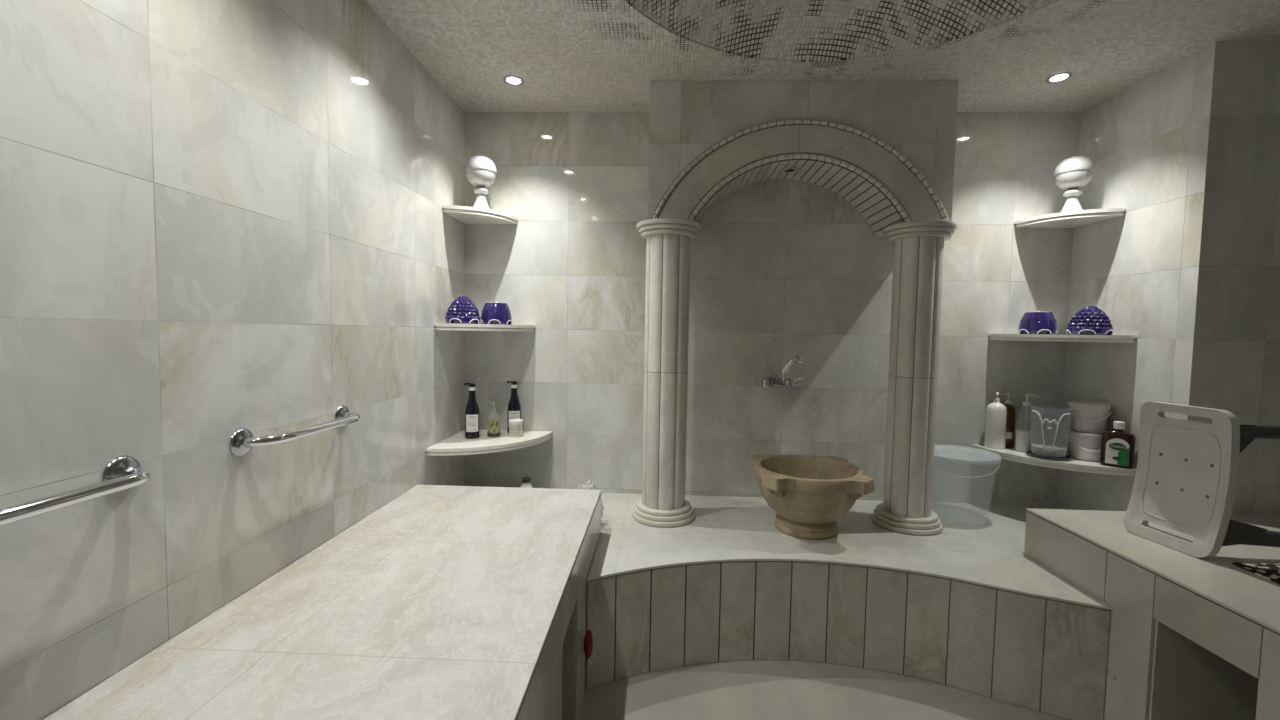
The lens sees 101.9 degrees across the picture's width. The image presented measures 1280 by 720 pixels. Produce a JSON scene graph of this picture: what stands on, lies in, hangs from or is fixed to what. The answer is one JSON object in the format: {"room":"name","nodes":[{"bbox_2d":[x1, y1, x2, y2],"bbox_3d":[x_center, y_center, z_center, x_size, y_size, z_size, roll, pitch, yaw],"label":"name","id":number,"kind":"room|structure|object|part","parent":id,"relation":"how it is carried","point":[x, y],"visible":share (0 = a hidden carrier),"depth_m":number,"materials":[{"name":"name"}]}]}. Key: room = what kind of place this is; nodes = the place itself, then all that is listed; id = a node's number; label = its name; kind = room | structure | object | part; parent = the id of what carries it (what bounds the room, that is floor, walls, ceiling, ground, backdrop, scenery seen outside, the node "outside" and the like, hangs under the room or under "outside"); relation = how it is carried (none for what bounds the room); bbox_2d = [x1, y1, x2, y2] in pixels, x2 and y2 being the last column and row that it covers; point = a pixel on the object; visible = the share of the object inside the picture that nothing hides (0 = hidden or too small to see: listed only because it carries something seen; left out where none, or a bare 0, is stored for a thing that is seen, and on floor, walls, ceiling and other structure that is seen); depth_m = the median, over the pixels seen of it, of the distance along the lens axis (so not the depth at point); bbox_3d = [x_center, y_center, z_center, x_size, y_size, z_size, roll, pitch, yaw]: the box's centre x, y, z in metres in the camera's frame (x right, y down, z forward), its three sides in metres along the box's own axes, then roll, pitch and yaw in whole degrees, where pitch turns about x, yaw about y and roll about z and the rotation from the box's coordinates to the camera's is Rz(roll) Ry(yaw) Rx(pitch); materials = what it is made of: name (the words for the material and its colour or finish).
{"room":"spa","nodes":[
{"label":"spa","id":0,"kind":"room"},
{"bbox_2d":[0,0,464,719],"bbox_3d":[-1.128,-0.024,0.995,0.120,2.593,4.136,1,3,2],"label":"wall","id":1,"kind":"structure","parent":0,"point":[219,218],"depth_m":1.24,"materials":[{"name":"tile"}]},
{"bbox_2d":[0,455,150,526],"bbox_3d":[-1.036,0.246,0.858,0.085,0.074,0.496,1,3,2],"label":"grab bar","id":2,"kind":"object","parent":1,"relation":"attached to","point":[125,472],"visible":1,"depth_m":0.94,"materials":[{"name":"silver metal"}]},
{"bbox_2d":[230,405,359,455],"bbox_3d":[-1.006,0.207,1.590,0.085,0.074,0.508,1,3,2],"label":"grab bar","id":3,"kind":"object","parent":1,"relation":"attached to","point":[242,441],"visible":1,"depth_m":1.43,"materials":[{"name":"silver metal"}]},
{"bbox_3d":[-1.003,0.207,1.590,0.079,0.027,0.462,1,3,2],"label":"rail","id":4,"kind":"part","parent":3,"relation":"part of","materials":[{"name":"silver metal"}]},
{"bbox_2d":[465,112,1080,505],"bbox_3d":[0.660,-0.098,2.931,3.298,2.593,0.120,1,3,2],"label":"wall","id":5,"kind":"structure","parent":0,"point":[781,270],"depth_m":2.86,"materials":[{"name":"tile"}]},
{"bbox_2d":[442,205,517,224],"bbox_3d":[-0.835,-0.764,2.745,0.300,0.034,0.300,1,3,2],"label":"corner shelf","id":6,"kind":"object","parent":5,"relation":"attached to","point":[465,214],"visible":1,"depth_m":2.70,"materials":[{"name":"white stone"}]},
{"bbox_2d":[465,156,496,208],"bbox_3d":[-0.838,-0.925,2.736,0.162,0.287,0.162,1,3,2],"label":"finial","id":7,"kind":"object","parent":6,"relation":"on","point":[481,171],"visible":0.92,"depth_m":2.69,"materials":[{"name":"white ceramic"}]},
{"bbox_2d":[434,323,535,331],"bbox_3d":[-0.796,-0.170,2.724,0.402,0.034,0.402,1,3,2],"label":"corner shelf","id":8,"kind":"object","parent":5,"relation":"attached to","point":[439,326],"visible":1,"depth_m":2.59,"materials":[{"name":"white stone"}]},
{"bbox_2d":[445,296,480,323],"bbox_3d":[-0.901,-0.255,2.640,0.173,0.141,0.174,0,3,-9],"label":"dome","id":9,"kind":"object","parent":8,"relation":"on","point":[462,310],"visible":1,"depth_m":2.59,"materials":[{"name":"purple ceramic"}]},
{"bbox_3d":[-0.795,-0.178,2.723,0.402,0.017,0.402,1,3,2],"label":"shelf","id":10,"kind":"part","parent":8,"relation":"part of","materials":[{"name":"white stone"}]},
{"bbox_2d":[481,302,511,324],"bbox_3d":[-0.759,-0.245,2.741,0.162,0.115,0.163,3,4,39],"label":"ceramic cup","id":11,"kind":"object","parent":8,"relation":"on","point":[492,312],"visible":0.98,"depth_m":2.68,"materials":[{"name":"purple ceramic"}]},
{"bbox_2d":[425,429,551,455],"bbox_3d":[-0.758,0.429,2.704,0.502,0.034,0.502,1,3,2],"label":"corner shelf","id":12,"kind":"object","parent":5,"relation":"attached to","point":[457,444],"visible":0.98,"depth_m":2.62,"materials":[{"name":"white stone"}]},
{"bbox_2d":[464,383,479,438],"bbox_3d":[-0.883,0.264,2.724,0.080,0.289,0.075,1,3,2],"label":"pump bottle","id":13,"kind":"object","parent":12,"relation":"on","point":[472,409],"visible":1,"depth_m":2.70,"materials":[{"name":"black plastic"}]},
{"bbox_2d":[487,419,499,436],"bbox_3d":[-0.779,0.317,2.769,0.068,0.180,0.068,1,3,2],"label":"soap bottle","id":14,"kind":"object","parent":12,"relation":"on","point":[493,424],"visible":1,"depth_m":2.75,"materials":[{"name":"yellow plastic"}]},
{"bbox_2d":[507,381,520,432],"bbox_3d":[-0.698,0.259,2.870,0.080,0.289,0.075,1,3,2],"label":"pump bottle","id":15,"kind":"object","parent":12,"relation":"on","point":[514,407],"visible":0.68,"depth_m":2.85,"materials":[{"name":"black plastic"}]},
{"bbox_2d":[509,419,522,437],"bbox_3d":[-0.665,0.364,2.780,0.075,0.089,0.075,1,3,2],"label":"jar","id":16,"kind":"object","parent":12,"relation":"on","point":[515,425],"visible":1,"depth_m":2.75,"materials":[{"name":"white plastic"}]},
{"bbox_2d":[762,355,801,387],"bbox_3d":[0.769,0.062,2.818,0.207,0.181,0.112,1,3,2],"label":"tap","id":17,"kind":"object","parent":5,"relation":"attached to","point":[766,382],"visible":1,"depth_m":2.80,"materials":[{"name":"silver metal"}]},
{"bbox_3d":[0.814,0.045,2.791,0.113,0.142,0.046,2,3,22],"label":"spout","id":18,"kind":"part","parent":17,"relation":"part of","materials":[{"name":"silver metal"}]},
{"bbox_2d":[972,444,1135,475],"bbox_3d":[2.051,0.497,2.610,0.470,0.034,0.470,1,3,2],"label":"corner shelf","id":19,"kind":"object","parent":5,"relation":"attached to","point":[1011,454],"visible":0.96,"depth_m":2.49,"materials":[{"name":"white stone"}]},
{"bbox_2d":[984,392,1006,448],"bbox_3d":[1.899,0.320,2.768,0.092,0.296,0.092,1,3,2],"label":"pump bottle","id":20,"kind":"object","parent":19,"relation":"on","point":[996,412],"visible":1,"depth_m":2.73,"materials":[{"name":"white plastic"}]},
{"bbox_2d":[1001,393,1015,447],"bbox_3d":[1.978,0.324,2.795,0.069,0.288,0.069,1,3,2],"label":"pump bottle","id":21,"kind":"object","parent":19,"relation":"on","point":[1010,425],"visible":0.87,"depth_m":2.77,"materials":[{"name":"orange plastic"}]},
{"bbox_2d":[1015,394,1038,451],"bbox_3d":[2.004,0.326,2.694,0.086,0.296,0.082,1,3,2],"label":"pump bottle","id":22,"kind":"object","parent":19,"relation":"on","point":[1024,438],"visible":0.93,"depth_m":2.67,"materials":[{"name":"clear plastic"}]},
{"bbox_2d":[1026,451,1071,460],"bbox_3d":[2.025,0.475,2.575,0.179,0.012,0.179,1,3,2],"label":"tray","id":23,"kind":"object","parent":19,"relation":"on","point":[1066,458],"visible":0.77,"depth_m":2.54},
{"bbox_2d":[1031,410,1069,456],"bbox_3d":[2.025,0.354,2.567,0.174,0.243,0.174,1,3,2],"label":"tub","id":24,"kind":"object","parent":23,"relation":"on","point":[1043,449],"visible":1,"depth_m":2.52,"materials":[{"name":"grey plastic"}]},
{"bbox_2d":[1100,421,1135,468],"bbox_3d":[2.211,0.389,2.402,0.116,0.209,0.062,4,4,43],"label":"bottle","id":25,"kind":"object","parent":19,"relation":"on","point":[1117,445],"visible":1,"depth_m":2.38,"materials":[{"name":"brown plastic"}]},
{"bbox_3d":[2.202,0.438,2.371,0.045,0.083,0.001,4,4,43],"label":"green panel","id":26,"kind":"part","parent":25,"relation":"part of","materials":[{"name":"green paper"}]},
{"bbox_2d":[988,334,1137,342],"bbox_3d":[2.090,-0.110,2.604,0.415,0.034,0.415,1,3,2],"label":"corner shelf","id":27,"kind":"object","parent":5,"relation":"attached to","point":[1007,337],"visible":1,"depth_m":2.49,"materials":[{"name":"white stone"}]},
{"bbox_2d":[1018,312,1057,333],"bbox_3d":[2.045,-0.189,2.670,0.163,0.115,0.162,-1,3,-28],"label":"ceramic cup","id":28,"kind":"object","parent":27,"relation":"on","point":[1031,322],"visible":0.98,"depth_m":2.61,"materials":[{"name":"purple ceramic"}]},
{"bbox_3d":[2.090,-0.119,2.603,0.415,0.017,0.415,1,3,2],"label":"shelf","id":29,"kind":"part","parent":27,"relation":"part of","materials":[{"name":"white stone"}]},
{"bbox_2d":[1066,306,1112,334],"bbox_3d":[2.176,-0.192,2.511,0.173,0.141,0.174,-2,4,-43],"label":"dome","id":30,"kind":"object","parent":27,"relation":"on","point":[1090,320],"visible":1,"depth_m":2.47,"materials":[{"name":"purple ceramic"}]},
{"bbox_2d":[1014,208,1125,227],"bbox_3d":[2.153,-0.714,2.621,0.312,0.034,0.312,1,3,2],"label":"corner shelf","id":31,"kind":"object","parent":5,"relation":"attached to","point":[1071,219],"visible":1,"depth_m":2.58,"materials":[{"name":"white stone"}]},
{"bbox_2d":[1053,156,1094,211],"bbox_3d":[2.177,-0.874,2.610,0.162,0.287,0.162,1,3,2],"label":"finial","id":32,"kind":"object","parent":31,"relation":"on","point":[1071,174],"visible":0.88,"depth_m":2.57,"materials":[{"name":"white ceramic"}]},
{"bbox_2d":[365,0,1279,111],"bbox_3d":[1.057,-1.411,0.833,4.447,0.366,4.136,1,3,2],"label":"ceiling","id":33,"kind":"structure","parent":0,"point":[569,55],"depth_m":2.17,"materials":[{"name":"tile"}]},
{"bbox_2d":[503,75,523,85],"bbox_3d":[-0.607,-1.341,2.494,0.098,0.006,0.098,1,3,2],"label":"recessed light","id":34,"kind":"object","parent":33,"relation":"in","point":[512,80],"visible":1,"depth_m":2.49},
{"bbox_3d":[-0.607,-1.343,2.494,0.062,0.002,0.062,1,3,2],"label":"bulb","id":35,"kind":"part","parent":34,"relation":"part of","materials":[{"name":"white glass"}]},
{"bbox_2d":[1045,72,1072,82],"bbox_3d":[1.920,-1.292,2.379,0.098,0.006,0.098,1,3,2],"label":"recessed light","id":36,"kind":"object","parent":33,"relation":"in","point":[1063,76],"visible":1,"depth_m":2.38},
{"bbox_3d":[1.920,-1.294,2.379,0.062,0.002,0.062,1,3,2],"label":"bulb","id":37,"kind":"part","parent":36,"relation":"part of","materials":[{"name":"white glass"}]},
{"bbox_2d":[579,658,1070,719],"bbox_3d":[1.011,1.361,0.982,4.447,0.100,4.136,1,3,2],"label":"floor","id":38,"kind":"structure","parent":0,"point":[753,689],"depth_m":1.93,"materials":[{"name":"stone"}]},
{"bbox_2d":[43,485,600,719],"bbox_3d":[-0.669,0.979,0.787,0.849,0.626,3.213,1,3,2],"label":"bench","id":39,"kind":"object","parent":38,"relation":"on","point":[442,602],"visible":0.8,"depth_m":1.27,"materials":[{"name":"stone"}]},
{"bbox_2d":[584,630,592,665],"bbox_3d":[-0.185,1.032,1.865,0.033,0.125,0.045,1,3,2],"label":"pouch","id":40,"kind":"object","parent":39,"relation":"hanging from","point":[588,639],"visible":1,"depth_m":1.85,"materials":[{"name":"red fabric"}]},
{"bbox_2d":[586,493,1111,719],"bbox_3d":[0.617,1.013,2.376,3.296,0.430,1.105,1,3,2],"label":"stone platform","id":41,"kind":"object","parent":38,"relation":"on","point":[963,606],"visible":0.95,"depth_m":2.09,"materials":[{"name":"stone"}]},
{"bbox_2d":[520,477,531,487],"bbox_3d":[-0.596,0.688,2.722,0.066,0.141,0.066,1,3,2],"label":"bottle","id":42,"kind":"object","parent":41,"relation":"on","point":[526,481],"visible":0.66,"depth_m":2.70,"materials":[{"name":"white plastic"}]},
{"bbox_2d":[576,478,603,525],"bbox_3d":[-0.269,0.666,2.452,0.206,0.226,0.110,1,3,2],"label":"plastic bag","id":43,"kind":"object","parent":41,"relation":"on","point":[589,485],"visible":0.13,"depth_m":2.44,"materials":[{"name":"white plastic"}]},
{"bbox_2d":[632,218,701,526],"bbox_3d":[0.128,0.062,2.549,0.316,1.435,0.316,1,3,-5],"label":"marble column","id":44,"kind":"structure","parent":41,"relation":"on","point":[663,503],"depth_m":2.46,"materials":[{"name":"white stone"}]},
{"bbox_2d":[751,454,873,539],"bbox_3d":[0.785,0.648,2.446,0.489,0.297,0.489,1,3,2],"label":"stone basin","id":45,"kind":"object","parent":41,"relation":"on","point":[808,494],"visible":1,"depth_m":2.31,"materials":[{"name":"beige stone"}]},
{"bbox_2d":[871,220,957,534],"bbox_3d":[1.313,0.084,2.502,0.316,1.435,0.316,1,3,4],"label":"marble column","id":46,"kind":"structure","parent":41,"relation":"on","point":[918,257],"depth_m":2.42,"materials":[{"name":"white stone"}]},
{"bbox_2d":[648,80,957,239],"bbox_3d":[0.767,-0.967,2.632,1.439,0.721,0.373,1,3,2],"label":"arch","id":47,"kind":"object","parent":46,"relation":"on","point":[886,148],"visible":0.98,"depth_m":2.46,"materials":[{"name":"stone"}]},
{"bbox_2d":[780,166,800,173],"bbox_3d":[0.763,-0.964,2.639,0.074,0.007,0.074,-1,4,-36],"label":"lamp","id":48,"kind":"object","parent":47,"relation":"attached to","point":[791,169],"visible":1,"depth_m":2.63,"materials":[{"name":"grey metal"}]},
{"bbox_3d":[0.759,-0.812,2.465,1.069,0.342,0.023,1,3,2],"label":"trim","id":49,"kind":"part","parent":47,"relation":"part of","materials":[{"name":"beige stone"}]},
{"bbox_3d":[0.760,-0.892,2.461,1.419,0.500,0.023,1,3,2],"label":"trim","id":50,"kind":"part","parent":47,"relation":"part of","materials":[{"name":"beige stone"}]},
{"bbox_2d":[1024,508,1279,719],"bbox_3d":[2.357,1.012,1.125,1.539,0.626,2.128,1,3,2],"label":"counter","id":51,"kind":"object","parent":38,"relation":"on","point":[1190,637],"visible":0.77,"depth_m":1.64,"materials":[{"name":"stone"}]},
{"bbox_2d":[1107,668,1115,679],"bbox_3d":[1.609,1.071,1.772,0.004,0.034,0.034,1,3,2],"label":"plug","id":52,"kind":"object","parent":51,"relation":"attached to","point":[1111,673],"visible":1,"depth_m":1.77,"materials":[{"name":"plastic"}]},
{"bbox_2d":[1124,402,1279,556],"bbox_3d":[2.234,0.411,1.805,0.815,0.492,0.290,1,3,2],"label":"stool","id":53,"kind":"object","parent":51,"relation":"on","point":[1186,476],"visible":1,"depth_m":1.78,"materials":[{"name":"plastic"}]},
{"bbox_2d":[1231,562,1279,583],"bbox_3d":[2.171,0.663,1.523,0.564,0.018,0.347,1,3,2],"label":"patterned towel","id":54,"kind":"object","parent":51,"relation":"on","point":[1271,571],"visible":1,"depth_m":1.62,"materials":[{"name":"black fabric"}]},
{"bbox_2d":[1057,41,1279,515],"bbox_3d":[2.748,-0.041,2.515,0.909,2.593,0.787,1,3,2],"label":"wall","id":55,"kind":"structure","parent":0,"point":[1190,150],"depth_m":2.17,"materials":[{"name":"tile"}]}
]}

